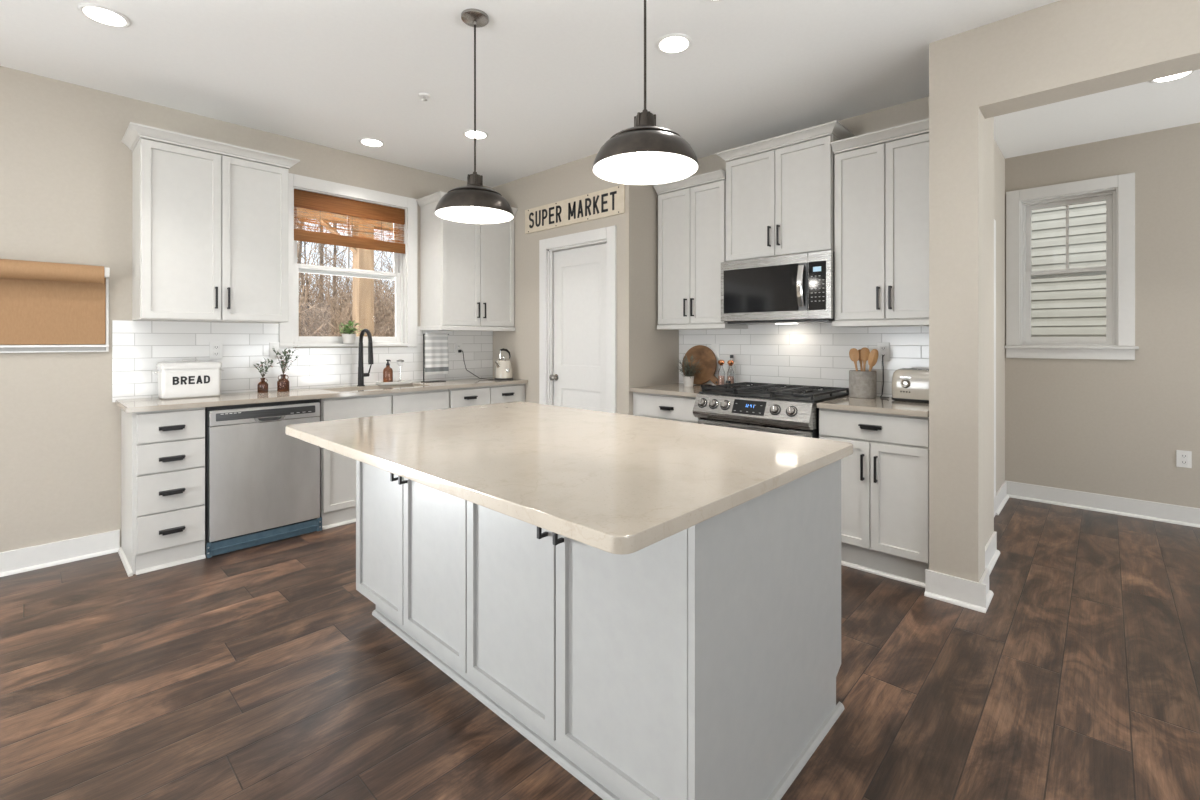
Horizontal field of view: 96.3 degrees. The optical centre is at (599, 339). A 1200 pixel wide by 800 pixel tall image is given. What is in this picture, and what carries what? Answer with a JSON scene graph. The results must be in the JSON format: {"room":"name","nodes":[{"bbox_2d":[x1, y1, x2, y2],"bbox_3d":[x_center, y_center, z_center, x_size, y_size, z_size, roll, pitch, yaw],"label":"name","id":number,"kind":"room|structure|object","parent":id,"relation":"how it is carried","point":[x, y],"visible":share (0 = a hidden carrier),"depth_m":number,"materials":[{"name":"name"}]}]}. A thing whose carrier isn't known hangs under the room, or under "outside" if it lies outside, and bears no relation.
{"room":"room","nodes":[
{"label":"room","id":0,"kind":"room"},
{"bbox_2d":[0,66,491,551],"bbox_3d":[-2.398,-0.105,3.917,0.140,2.760,8.820,0,0,43],"label":"wall","id":1,"kind":"structure","parent":0,"point":[66,167],"depth_m":3.11,"materials":[{"name":"paint"}]},
{"bbox_2d":[0,259,109,352],"bbox_3d":[-3.169,-0.181,2.897,0.131,0.502,0.778,0,0,43],"label":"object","id":2,"kind":"object","parent":1,"relation":"attached to","point":[41,302],"visible":1,"depth_m":3.02,"materials":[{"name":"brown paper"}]},
{"bbox_2d":[0,530,119,576],"bbox_3d":[-3.206,1.212,2.932,0.032,0.125,0.878,0,0,43],"label":"baseboard","id":3,"kind":"structure","parent":1,"relation":"attached to","point":[26,559],"depth_m":3.06,"materials":[{"name":"paint"}]},
{"bbox_2d":[121,122,299,322],"bbox_3d":[-2.465,-0.666,3.443,0.409,1.093,0.865,0,0,43],"label":"upper cabinet","id":4,"kind":"object","parent":1,"relation":"attached to","point":[210,218],"visible":1,"depth_m":3.29,"materials":[{"name":"paint"}]},
{"bbox_2d":[112,320,492,401],"bbox_3d":[-1.992,0.128,4.238,0.008,0.494,2.754,0,0,43],"label":"tile backsplash","id":5,"kind":"structure","parent":1,"relation":"attached to","point":[137,346],"depth_m":3.77,"materials":[{"name":"white tile"}]},
{"bbox_2d":[210,342,222,358],"bbox_3d":[-2.575,0.070,3.605,0.009,0.116,0.072,0,0,43],"label":"outlet","id":6,"kind":"object","parent":5,"relation":"attached to","point":[216,348],"visible":1,"depth_m":3.60,"materials":[{"name":"white plastic"}]},
{"bbox_2d":[270,342,280,358],"bbox_3d":[-2.333,0.075,3.862,0.009,0.116,0.072,0,0,43],"label":"switch","id":7,"kind":"object","parent":5,"relation":"attached to","point":[275,345],"visible":0.77,"depth_m":3.86,"materials":[{"name":"white plastic"}]},
{"bbox_2d":[455,342,461,354],"bbox_3d":[-1.302,0.080,4.959,0.009,0.116,0.072,0,0,43],"label":"outlet","id":8,"kind":"object","parent":5,"relation":"attached to","point":[458,345],"visible":1,"depth_m":4.95,"materials":[{"name":"white plastic"}]},
{"bbox_2d":[279,173,417,347],"bbox_3d":[-2.003,-0.580,4.321,0.162,1.280,1.070,0,0,43],"label":"window","id":9,"kind":"structure","parent":1,"relation":"in","point":[405,266],"depth_m":4.39,"materials":[{"name":"paint"}]},
{"bbox_2d":[294,189,404,253],"bbox_3d":[-1.975,-0.927,4.295,0.030,0.381,0.870,0,0,43],"label":"shade","id":10,"kind":"object","parent":9,"relation":"attached to","point":[302,199],"visible":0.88,"depth_m":4.25,"materials":[{"name":"brown wood"}]},
{"bbox_2d":[338,320,361,342],"bbox_3d":[-1.968,-0.065,4.250,0.242,0.184,0.239,0,0,43],"label":"potted plant","id":11,"kind":"object","parent":9,"relation":"on","point":[350,337],"visible":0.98,"depth_m":4.21,"materials":[{"name":"green plant"}]},
{"bbox_2d":[416,191,517,330],"bbox_3d":[-1.179,-0.648,4.810,0.409,1.129,0.802,0,0,43],"label":"upper cabinet","id":12,"kind":"object","parent":1,"relation":"attached to","point":[467,270],"visible":0.82,"depth_m":4.65,"materials":[{"name":"paint"}]},
{"bbox_2d":[492,154,638,414],"bbox_3d":[-0.376,-0.105,4.692,1.743,2.760,0.120,0,0,43],"label":"wall","id":13,"kind":"structure","parent":0,"point":[575,178],"depth_m":4.61,"materials":[{"name":"paint"}]},
{"bbox_2d":[525,184,624,233],"bbox_3d":[-0.246,-1.070,4.473,1.182,0.216,0.019,0,0,43],"label":"wall sign","id":14,"kind":"object","parent":13,"relation":"attached to","point":[608,202],"visible":1,"depth_m":4.41,"materials":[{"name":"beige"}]},
{"bbox_2d":[539,225,616,412],"bbox_3d":[-0.163,0.198,4.479,0.895,2.155,0.139,0,0,43],"label":"door","id":15,"kind":"structure","parent":13,"relation":"in","point":[582,276],"depth_m":4.47,"materials":[{"name":"paint"}]},
{"bbox_2d":[0,497,1199,799],"bbox_3d":[0.736,1.325,1.367,8.200,0.100,9.400,0,0,43],"label":"floor","id":16,"kind":"structure","parent":0,"point":[263,671],"depth_m":1.96,"materials":[{"name":"brown wood"}]},
{"bbox_2d":[118,407,205,576],"bbox_3d":[-2.602,0.834,3.187,0.560,0.883,0.342,0,0,43],"label":"base cabinet","id":17,"kind":"object","parent":16,"relation":"on","point":[163,452],"visible":0.98,"depth_m":3.02,"materials":[{"name":"paint"}]},
{"bbox_2d":[115,377,527,412],"bbox_3d":[-1.787,0.376,4.054,0.542,0.030,2.741,0,0,43],"label":"countertop","id":18,"kind":"structure","parent":17,"relation":"on","point":[240,398],"depth_m":3.63,"materials":[{"name":"beige stone"}]},
{"bbox_2d":[153,359,223,398],"bbox_3d":[-2.598,0.239,3.405,0.182,0.242,0.351,0,0,43],"label":"bread box","id":19,"kind":"object","parent":18,"relation":"on","point":[179,379],"visible":1,"depth_m":3.33,"materials":[{"name":"white metal"}]},
{"bbox_2d":[257,378,267,392],"bbox_3d":[-2.320,0.311,3.700,0.064,0.100,0.064,0,0,43],"label":"bottle","id":20,"kind":"object","parent":18,"relation":"on","point":[262,387],"visible":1,"depth_m":3.68,"materials":[{"name":"brown glass"}]},
{"bbox_2d":[254,357,272,377],"bbox_3d":[-2.312,0.220,3.703,0.102,0.202,0.124,0,0,23],"label":"eucalyptus sprig","id":21,"kind":"object","parent":20,"relation":"in","point":[271,361],"visible":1,"depth_m":3.71,"materials":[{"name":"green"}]},
{"bbox_2d":[277,374,289,391],"bbox_3d":[-2.229,0.301,3.782,0.077,0.120,0.077,0,0,43],"label":"bottle","id":22,"kind":"object","parent":18,"relation":"on","point":[283,384],"visible":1,"depth_m":3.76,"materials":[{"name":"brown glass"}]},
{"bbox_2d":[272,348,297,373],"bbox_3d":[-2.224,0.169,3.789,0.116,0.266,0.203,0,0,2],"label":"eucalyptus sprig","id":23,"kind":"object","parent":22,"relation":"in","point":[284,365],"visible":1,"depth_m":3.78,"materials":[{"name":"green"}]},
{"bbox_2d":[357,329,373,385],"bbox_3d":[-1.799,0.136,4.188,0.226,0.450,0.110,0,0,43],"label":"kitchen faucet","id":24,"kind":"object","parent":18,"relation":"on","point":[361,374],"visible":1,"depth_m":4.21,"materials":[{"name":"black metal"}]},
{"bbox_2d":[376,380,411,384],"bbox_3d":[-1.680,0.348,4.388,0.104,0.023,0.270,0,0,43],"label":"tray","id":25,"kind":"object","parent":18,"relation":"on","point":[399,381],"visible":0.98,"depth_m":4.35,"materials":[{"name":"white"}]},
{"bbox_2d":[383,360,392,381],"bbox_3d":[-1.714,0.249,4.344,0.075,0.183,0.075,0,0,-9],"label":"soap dispenser","id":26,"kind":"object","parent":25,"relation":"on","point":[387,371],"visible":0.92,"depth_m":4.32,"materials":[{"name":"orange glass"}]},
{"bbox_2d":[396,359,403,381],"bbox_3d":[-1.642,0.251,4.421,0.062,0.181,0.062,0,0,43],"label":"dish brush","id":27,"kind":"object","parent":25,"relation":"on","point":[400,362],"visible":0.94,"depth_m":4.40,"materials":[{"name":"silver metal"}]},
{"bbox_2d":[421,334,448,382],"bbox_3d":[-1.421,0.153,4.670,0.090,0.415,0.245,0,0,43],"label":"towel stand","id":28,"kind":"object","parent":18,"relation":"on","point":[423,334],"visible":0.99,"depth_m":4.58,"materials":[{"name":"black metal"}]},
{"bbox_2d":[424,333,448,374],"bbox_3d":[-1.421,0.119,4.668,0.030,0.354,0.225,0,0,43],"label":"dish towel","id":29,"kind":"object","parent":28,"relation":"hanging from","point":[436,361],"visible":1,"depth_m":4.66,"materials":[{"name":"white fabric"}]},
{"bbox_2d":[458,350,494,379],"bbox_3d":[-1.124,0.225,4.914,0.364,0.272,0.048,0,0,15],"label":"power cord","id":30,"kind":"object","parent":18,"relation":"on","point":[459,351],"visible":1,"depth_m":4.94,"materials":[{"name":"black rubber"}]},
{"bbox_2d":[495,348,512,379],"bbox_3d":[-0.876,0.218,4.893,0.168,0.286,0.166,0,0,-13],"label":"electric kettle","id":31,"kind":"object","parent":18,"relation":"on","point":[503,368],"visible":1,"depth_m":4.83,"materials":[{"name":"beige metal"}]},
{"bbox_2d":[205,399,321,557],"bbox_3d":[-2.250,0.836,3.530,0.494,0.878,0.633,0,0,43],"label":"dishwasher","id":32,"kind":"object","parent":16,"relation":"on","point":[262,482],"visible":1,"depth_m":3.33,"materials":[{"name":"silver metal"}]},
{"bbox_2d":[320,389,448,529],"bbox_3d":[-1.726,0.834,4.141,0.529,0.883,0.962,0,0,43],"label":"base cabinet","id":33,"kind":"object","parent":16,"relation":"on","point":[337,471],"visible":0.38,"depth_m":3.73,"materials":[{"name":"paint"}]},
{"bbox_2d":[448,383,524,407],"bbox_3d":[-1.116,0.834,4.765,0.563,0.883,0.777,0,0,43],"label":"base cabinet","id":34,"kind":"object","parent":16,"relation":"on","point":[472,396],"visible":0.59,"depth_m":4.57,"materials":[{"name":"paint"}]},
{"bbox_2d":[356,459,843,799],"bbox_3d":[-0.144,0.837,2.159,1.855,0.877,0.956,0,0,43],"label":"kitchen island","id":35,"kind":"object","parent":16,"relation":"on","point":[702,661],"visible":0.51,"depth_m":1.51,"materials":[{"name":"paint"}]},
{"bbox_2d":[285,401,852,554],"bbox_3d":[-0.222,0.379,2.080,1.897,0.036,1.250,0,0,43],"label":"island countertop","id":36,"kind":"structure","parent":35,"relation":"on","point":[614,483],"depth_m":1.60,"materials":[{"name":"beige stone"}]},
{"bbox_2d":[633,392,699,422],"bbox_3d":[0.662,0.834,4.080,0.602,0.883,0.668,0,0,43],"label":"base cabinet","id":37,"kind":"object","parent":16,"relation":"on","point":[668,407],"visible":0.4,"depth_m":3.85,"materials":[{"name":"paint"}]},
{"bbox_2d":[630,383,714,397],"bbox_3d":[0.663,0.376,4.081,0.603,0.030,0.647,0,0,43],"label":"countertop","id":38,"kind":"structure","parent":37,"relation":"on","point":[675,389],"depth_m":3.93,"materials":[{"name":"beige stone"}]},
{"bbox_2d":[677,355,701,386],"bbox_3d":[0.692,0.233,4.202,0.260,0.255,0.277,0,0,1],"label":"rosemary","id":39,"kind":"object","parent":38,"relation":"on","point":[688,379],"visible":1,"depth_m":4.18,"materials":[{"name":"green plant"}]},
{"bbox_2d":[682,345,717,384],"bbox_3d":[0.817,0.201,4.332,0.364,0.318,0.062,0,0,43],"label":"cutting board","id":40,"kind":"object","parent":38,"relation":"on","point":[704,355],"visible":0.82,"depth_m":4.31,"materials":[{"name":"brown wood"}]},
{"bbox_2d":[701,384,712,390],"bbox_3d":[0.754,0.337,3.801,0.084,0.048,0.084,0,0,43],"label":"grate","id":41,"kind":"object","parent":38,"relation":"on","point":[702,385],"visible":0.48,"depth_m":3.77,"materials":[{"name":"metal"}]},
{"bbox_2d":[718,360,724,384],"bbox_3d":[0.935,0.257,4.139,0.052,0.209,0.052,0,0,43],"label":"oil bottle","id":42,"kind":"object","parent":38,"relation":"on","point":[721,373],"visible":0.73,"depth_m":4.12,"materials":[{"name":"clear glass"}]},
{"bbox_2d":[727,360,733,387],"bbox_3d":[0.993,0.257,4.084,0.052,0.209,0.052,0,0,43],"label":"oil bottle","id":43,"kind":"object","parent":38,"relation":"on","point":[730,374],"visible":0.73,"depth_m":4.07,"materials":[{"name":"clear glass"}]},
{"bbox_2d":[728,355,734,382],"bbox_3d":[1.016,0.238,4.145,0.056,0.246,0.056,0,0,43],"label":"glass bottle","id":44,"kind":"object","parent":38,"relation":"on","point":[731,356],"visible":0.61,"depth_m":4.12,"materials":[{"name":"white"}]},
{"bbox_2d":[693,382,848,437],"bbox_3d":[1.135,0.781,3.556,0.784,0.928,0.725,0,0,43],"label":"gas range","id":45,"kind":"object","parent":16,"relation":"on","point":[765,407],"visible":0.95,"depth_m":3.33,"materials":[{"name":"silver metal"}]},
{"bbox_2d":[699,388,848,401],"bbox_3d":[1.167,0.346,3.591,0.784,0.028,0.630,0,0,43],"label":"cooktop","id":46,"kind":"object","parent":45,"relation":"in","point":[780,394],"depth_m":3.38,"materials":[{"name":"metal"}]},
{"bbox_2d":[819,408,928,587],"bbox_3d":[1.670,0.834,3.131,0.566,0.883,0.668,0,0,43],"label":"base cabinet","id":47,"kind":"object","parent":16,"relation":"on","point":[885,479],"visible":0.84,"depth_m":2.88,"materials":[{"name":"paint"}]},
{"bbox_2d":[817,396,928,417],"bbox_3d":[1.670,0.376,3.133,0.560,0.030,0.647,0,0,43],"label":"countertop","id":48,"kind":"structure","parent":47,"relation":"on","point":[874,405],"depth_m":2.98,"materials":[{"name":"beige stone"}]},
{"bbox_2d":[849,370,876,398],"bbox_3d":[1.654,0.277,3.386,0.156,0.168,0.156,0,0,43],"label":"utensil crock","id":49,"kind":"object","parent":48,"relation":"on","point":[862,384],"visible":0.97,"depth_m":3.32,"materials":[{"name":"grey concrete"}]},
{"bbox_2d":[849,348,858,370],"bbox_3d":[1.618,0.196,3.404,0.074,0.288,0.020,0,0,43],"label":"wooden spoon","id":50,"kind":"object","parent":49,"relation":"in","point":[853,353],"visible":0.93,"depth_m":3.40,"materials":[{"name":"brown wood"}]},
{"bbox_2d":[858,349,862,370],"bbox_3d":[1.669,0.200,3.433,0.020,0.280,0.048,0,0,-32],"label":"wooden spoon","id":51,"kind":"object","parent":49,"relation":"in","point":[859,350],"visible":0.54,"depth_m":3.43,"materials":[{"name":"brown wood"}]},
{"bbox_2d":[860,347,869,370],"bbox_3d":[1.668,0.193,3.388,0.057,0.292,0.020,0,0,43],"label":"wooden spoon","id":52,"kind":"object","parent":49,"relation":"in","point":[864,353],"visible":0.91,"depth_m":3.39,"materials":[{"name":"brown wood"}]},
{"bbox_2d":[868,349,877,370],"bbox_3d":[1.678,0.198,3.335,0.086,0.285,0.024,0,0,43],"label":"wooden spatula","id":53,"kind":"object","parent":49,"relation":"in","point":[873,356],"visible":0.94,"depth_m":3.32,"materials":[{"name":"brown wood"}]},
{"bbox_2d":[891,368,928,402],"bbox_3d":[1.892,0.265,3.149,0.308,0.187,0.188,0,0,43],"label":"toaster","id":54,"kind":"object","parent":48,"relation":"on","point":[908,384],"visible":0.71,"depth_m":3.12,"materials":[{"name":"beige metal"}]},
{"bbox_2d":[0,0,1199,187],"bbox_3d":[0.537,-1.545,1.053,8.360,0.120,8.970,0,0,43],"label":"ceiling","id":55,"kind":"structure","parent":0,"point":[556,80],"depth_m":2.92,"materials":[{"name":"paint"}]},
{"bbox_2d":[77,3,130,27],"bbox_3d":[-2.265,-1.481,2.459,0.182,0.008,0.182,0,0,43],"label":"recessed light","id":56,"kind":"object","parent":55,"relation":"in","point":[104,15],"visible":1,"depth_m":2.45,"materials":[{"name":"white plastic"}]},
{"bbox_2d":[359,138,384,146],"bbox_3d":[-1.712,-1.481,4.033,0.182,0.008,0.182,0,0,43],"label":"recessed light","id":57,"kind":"object","parent":55,"relation":"in","point":[372,142],"visible":1,"depth_m":4.03,"materials":[{"name":"white plastic"}]},
{"bbox_2d":[418,93,430,100],"bbox_3d":[-1.065,-1.470,3.260,0.072,0.030,0.072,0,0,43],"label":"sprinkler","id":58,"kind":"object","parent":55,"relation":"attached to","point":[424,96],"visible":1,"depth_m":3.25,"materials":[{"name":"white plastic"}]},
{"bbox_2d":[435,8,513,223],"bbox_3d":[-0.574,-1.028,2.469,0.356,0.914,0.356,0,0,43],"label":"pendant light","id":59,"kind":"object","parent":55,"relation":"hanging from","point":[472,203],"visible":1,"depth_m":2.45,"materials":[{"name":"black metal"}]},
{"bbox_2d":[463,129,488,138],"bbox_3d":[-0.897,-1.481,3.878,0.182,0.008,0.182,0,0,43],"label":"recessed light","id":60,"kind":"object","parent":55,"relation":"in","point":[480,134],"visible":0.86,"depth_m":3.87,"materials":[{"name":"white plastic"}]},
{"bbox_2d":[592,0,698,184],"bbox_3d":[0.151,-1.028,1.804,0.356,0.914,0.356,0,0,43],"label":"pendant light","id":61,"kind":"object","parent":55,"relation":"hanging from","point":[645,153],"visible":1,"depth_m":1.80,"materials":[{"name":"black metal"}]},
{"bbox_2d":[656,33,691,53],"bbox_3d":[0.370,-1.481,2.692,0.182,0.008,0.182,0,0,43],"label":"recessed light","id":62,"kind":"object","parent":55,"relation":"in","point":[675,43],"visible":1,"depth_m":2.68,"materials":[{"name":"white plastic"}]},
{"bbox_2d":[704,0,723,1],"bbox_3d":[0.497,-1.481,2.265,0.182,0.008,0.182,0,0,43],"label":"recessed light","id":63,"kind":"object","parent":55,"relation":"in","point":[704,0],"visible":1,"depth_m":2.34,"materials":[{"name":"white plastic"}]},
{"bbox_2d":[1149,70,1195,82],"bbox_3d":[3.203,-1.481,3.008,0.182,0.008,0.182,0,0,43],"label":"recessed light","id":64,"kind":"object","parent":55,"relation":"in","point":[1178,76],"visible":0.48,"depth_m":3.04,"materials":[{"name":"white plastic"}]},
{"bbox_2d":[639,184,678,386],"bbox_3d":[0.482,-0.105,4.420,0.120,2.760,0.660,0,0,43],"label":"wall","id":65,"kind":"structure","parent":0,"point":[658,348],"depth_m":4.25,"materials":[{"name":"paint"}]},
{"bbox_2d":[683,376,693,386],"bbox_3d":[0.692,0.322,4.202,0.088,0.078,0.088,0,0,43],"label":"pot","id":66,"kind":"object","parent":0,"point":[688,381],"depth_m":4.17,"materials":[{"name":"white ceramic"}]},
{"bbox_2d":[690,96,928,395],"bbox_3d":[1.442,-0.105,3.888,2.007,2.760,0.120,0,0,43],"label":"wall","id":67,"kind":"structure","parent":0,"point":[916,110],"depth_m":3.47,"materials":[{"name":"paint"}]},
{"bbox_2d":[653,169,747,329],"bbox_3d":[0.776,-0.648,4.163,0.610,1.129,0.389,0,0,43],"label":"upper cabinet","id":68,"kind":"object","parent":67,"relation":"attached to","point":[691,210],"visible":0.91,"depth_m":4.04,"materials":[{"name":"paint"}]},
{"bbox_2d":[716,120,854,261],"bbox_3d":[1.267,-0.949,3.701,0.842,0.778,0.389,0,0,43],"label":"upper cabinet","id":69,"kind":"object","parent":67,"relation":"attached to","point":[780,190],"visible":0.9,"depth_m":3.56,"materials":[{"name":"paint"}]},
{"bbox_2d":[721,250,834,324],"bbox_3d":[1.248,-0.332,3.669,0.766,0.438,0.446,0,0,43],"label":"microwave","id":70,"kind":"object","parent":69,"relation":"attached to","point":[799,288],"visible":0.98,"depth_m":3.52,"materials":[{"name":"silver metal"}]},
{"bbox_2d":[679,323,928,396],"bbox_3d":[1.385,-0.092,3.852,1.971,0.925,0.008,0,0,43],"label":"tile backsplash","id":71,"kind":"structure","parent":67,"relation":"attached to","point":[808,354],"depth_m":3.78,"materials":[{"name":"white tile"}]},
{"bbox_2d":[711,343,719,357],"bbox_3d":[0.919,0.085,4.278,0.072,0.116,0.009,0,0,43],"label":"switch","id":72,"kind":"object","parent":71,"relation":"attached to","point":[715,347],"visible":0.99,"depth_m":4.27,"materials":[{"name":"white plastic"}]},
{"bbox_2d":[877,343,889,360],"bbox_3d":[1.812,0.075,3.437,0.072,0.116,0.009,0,0,43],"label":"outlet","id":73,"kind":"object","parent":71,"relation":"attached to","point":[883,348],"visible":0.98,"depth_m":3.43,"materials":[{"name":"white plastic"}]},
{"bbox_2d":[880,355,888,397],"bbox_3d":[1.770,0.227,3.365,0.042,0.265,0.162,0,0,17],"label":"power cord","id":74,"kind":"object","parent":73,"relation":"attached to","point":[883,355],"visible":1,"depth_m":3.42,"materials":[{"name":"black rubber"}]},
{"bbox_2d":[831,118,928,326],"bbox_3d":[1.756,-0.648,3.242,0.588,1.129,0.389,0,0,43],"label":"upper cabinet","id":75,"kind":"object","parent":67,"relation":"attached to","point":[882,176],"visible":0.83,"depth_m":3.13,"materials":[{"name":"paint"}]},
{"bbox_2d":[985,117,1004,545],"bbox_3d":[2.560,-0.105,3.605,0.230,2.760,2.200,0,0,43],"label":"wall","id":76,"kind":"structure","parent":0,"point":[994,158],"depth_m":3.23,"materials":[{"name":"paint"}]},
{"bbox_2d":[979,531,999,608],"bbox_3d":[2.091,1.212,2.878,0.082,0.125,0.903,0,0,43],"label":"baseboard","id":77,"kind":"structure","parent":76,"relation":"attached to","point":[992,554],"depth_m":3.00,"materials":[{"name":"paint"}]},
{"bbox_2d":[994,219,995,516],"bbox_3d":[2.560,0.203,3.643,0.098,2.145,0.845,0,0,43],"label":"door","id":78,"kind":"structure","parent":76,"relation":"in","point":[994,219],"depth_m":3.87,"materials":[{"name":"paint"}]},
{"bbox_2d":[996,481,1008,514],"bbox_3d":[3.096,1.212,4.143,0.032,0.125,0.618,0,0,43],"label":"baseboard","id":79,"kind":"structure","parent":76,"relation":"attached to","point":[1002,497],"depth_m":4.15,"materials":[{"name":"paint"}]},
{"bbox_2d":[929,0,1199,581],"bbox_3d":[3.295,-0.105,1.273,4.344,2.760,0.190,0,0,43],"label":"wall opening","id":80,"kind":"structure","parent":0,"point":[1061,50],"depth_m":2.58,"materials":[{"name":"paint"}]},
{"bbox_2d":[924,569,986,612],"bbox_3d":[1.718,1.212,2.604,0.250,0.125,0.032,0,0,43],"label":"baseboard","id":81,"kind":"structure","parent":80,"relation":"attached to","point":[969,594],"depth_m":2.60,"materials":[{"name":"paint"}]},
{"bbox_2d":[1005,123,1199,507],"bbox_3d":[3.562,-0.105,4.269,8.060,2.760,0.140,0,0,43],"label":"wall","id":82,"kind":"structure","parent":0,"point":[1117,428],"depth_m":3.88,"materials":[{"name":"paint"}]},
{"bbox_2d":[1004,173,1138,359],"bbox_3d":[3.628,-0.531,4.176,0.785,1.353,0.185,0,0,43],"label":"window","id":83,"kind":"structure","parent":82,"relation":"in","point":[1119,270],"depth_m":4.12,"materials":[{"name":"paint"}]},
{"bbox_2d":[1006,481,1199,527],"bbox_3d":[4.836,1.212,2.952,4.200,0.125,0.032,0,0,43],"label":"baseboard","id":84,"kind":"structure","parent":82,"relation":"attached to","point":[1162,512],"depth_m":3.97,"materials":[{"name":"paint"}]},
{"bbox_2d":[1176,450,1191,467],"bbox_3d":[4.039,0.823,3.717,0.072,0.116,0.009,0,0,43],"label":"outlet","id":85,"kind":"object","parent":82,"relation":"attached to","point":[1183,458],"visible":1,"depth_m":3.71,"materials":[{"name":"white plastic"}]},
{"bbox_2d":[1180,454,1187,457],"bbox_3d":[4.037,0.801,3.715,0.034,0.028,0.004,0,0,43],"label":"receptacle","id":86,"kind":"object","parent":85,"relation":"attached to","point":[1181,455],"depth_m":3.71,"materials":[{"name":"grey plastic"}]},
{"bbox_2d":[1180,460,1187,464],"bbox_3d":[4.037,0.845,3.715,0.034,0.028,0.004,0,0,43],"label":"receptacle","id":87,"kind":"object","parent":85,"relation":"attached to","point":[1182,462],"depth_m":3.72,"materials":[{"name":"grey plastic"}]},
{"label":"outside","id":88,"kind":"structure","parent":0,"visible":0},
{"bbox_3d":[7.513,1.800,1.171,18.660,0.150,40.000,0,0,43],"label":"ground","id":89,"kind":"structure","parent":88,"visible":0},
{"bbox_2d":[1031,201,1112,344],"bbox_3d":[7.086,-1.075,4.833,10.700,5.600,1.050,0,0,43],"label":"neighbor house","id":90,"kind":"structure","parent":89,"relation":"on","point":[1062,306],"depth_m":6.25,"materials":[{"name":"plastic"}]},
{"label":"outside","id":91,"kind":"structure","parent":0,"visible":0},
{"bbox_3d":[-7.797,-0.015,15.297,23.000,3.666,39.600,0,0,43],"label":"hillside","id":92,"kind":"object","parent":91,"visible":0},
{"bbox_2d":[298,218,302,279],"bbox_3d":[-8.805,-4.366,14.099,8.274,9.867,5.764,0,0,-10],"label":"bare tree","id":93,"kind":"object","parent":92,"relation":"on","point":[298,218],"visible":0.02,"depth_m":14.26,"materials":[{"name":"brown plant"}]},
{"bbox_2d":[319,222,343,290],"bbox_3d":[-6.395,-5.041,16.520,6.246,11.038,5.870,0,0,19],"label":"bare tree","id":94,"kind":"object","parent":92,"relation":"on","point":[321,261],"visible":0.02,"depth_m":15.12,"materials":[{"name":"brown plant"}]},
{"bbox_2d":[333,223,336,299],"bbox_3d":[-6.338,-3.538,12.704,5.956,8.748,4.545,0,0,-40],"label":"bare tree","id":95,"kind":"object","parent":92,"relation":"on","point":[334,224],"visible":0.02,"depth_m":13.30,"materials":[{"name":"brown plant"}]},
{"bbox_2d":[297,220,389,327],"bbox_3d":[-6.228,-2.047,11.418,3.801,6.661,5.022,0,0,-6],"label":"bare tree","id":96,"kind":"object","parent":92,"relation":"on","point":[299,261],"visible":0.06,"depth_m":10.65,"materials":[{"name":"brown plant"}]},
{"bbox_2d":[297,207,392,336],"bbox_3d":[-1.989,0.125,5.921,1.950,3.300,4.100,0,0,43],"label":"porch","id":97,"kind":"object","parent":92,"relation":"on","point":[363,259],"visible":0.05,"depth_m":6.27,"materials":[{"name":"beige wood"}]},
{"bbox_2d":[297,217,394,336],"bbox_3d":[-5.545,-1.327,12.858,15.262,6.228,14.955,0,0,-39],"label":"thicket","id":98,"kind":"object","parent":92,"relation":"on","point":[325,315],"visible":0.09,"depth_m":9.67,"materials":[{"name":"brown plant"}]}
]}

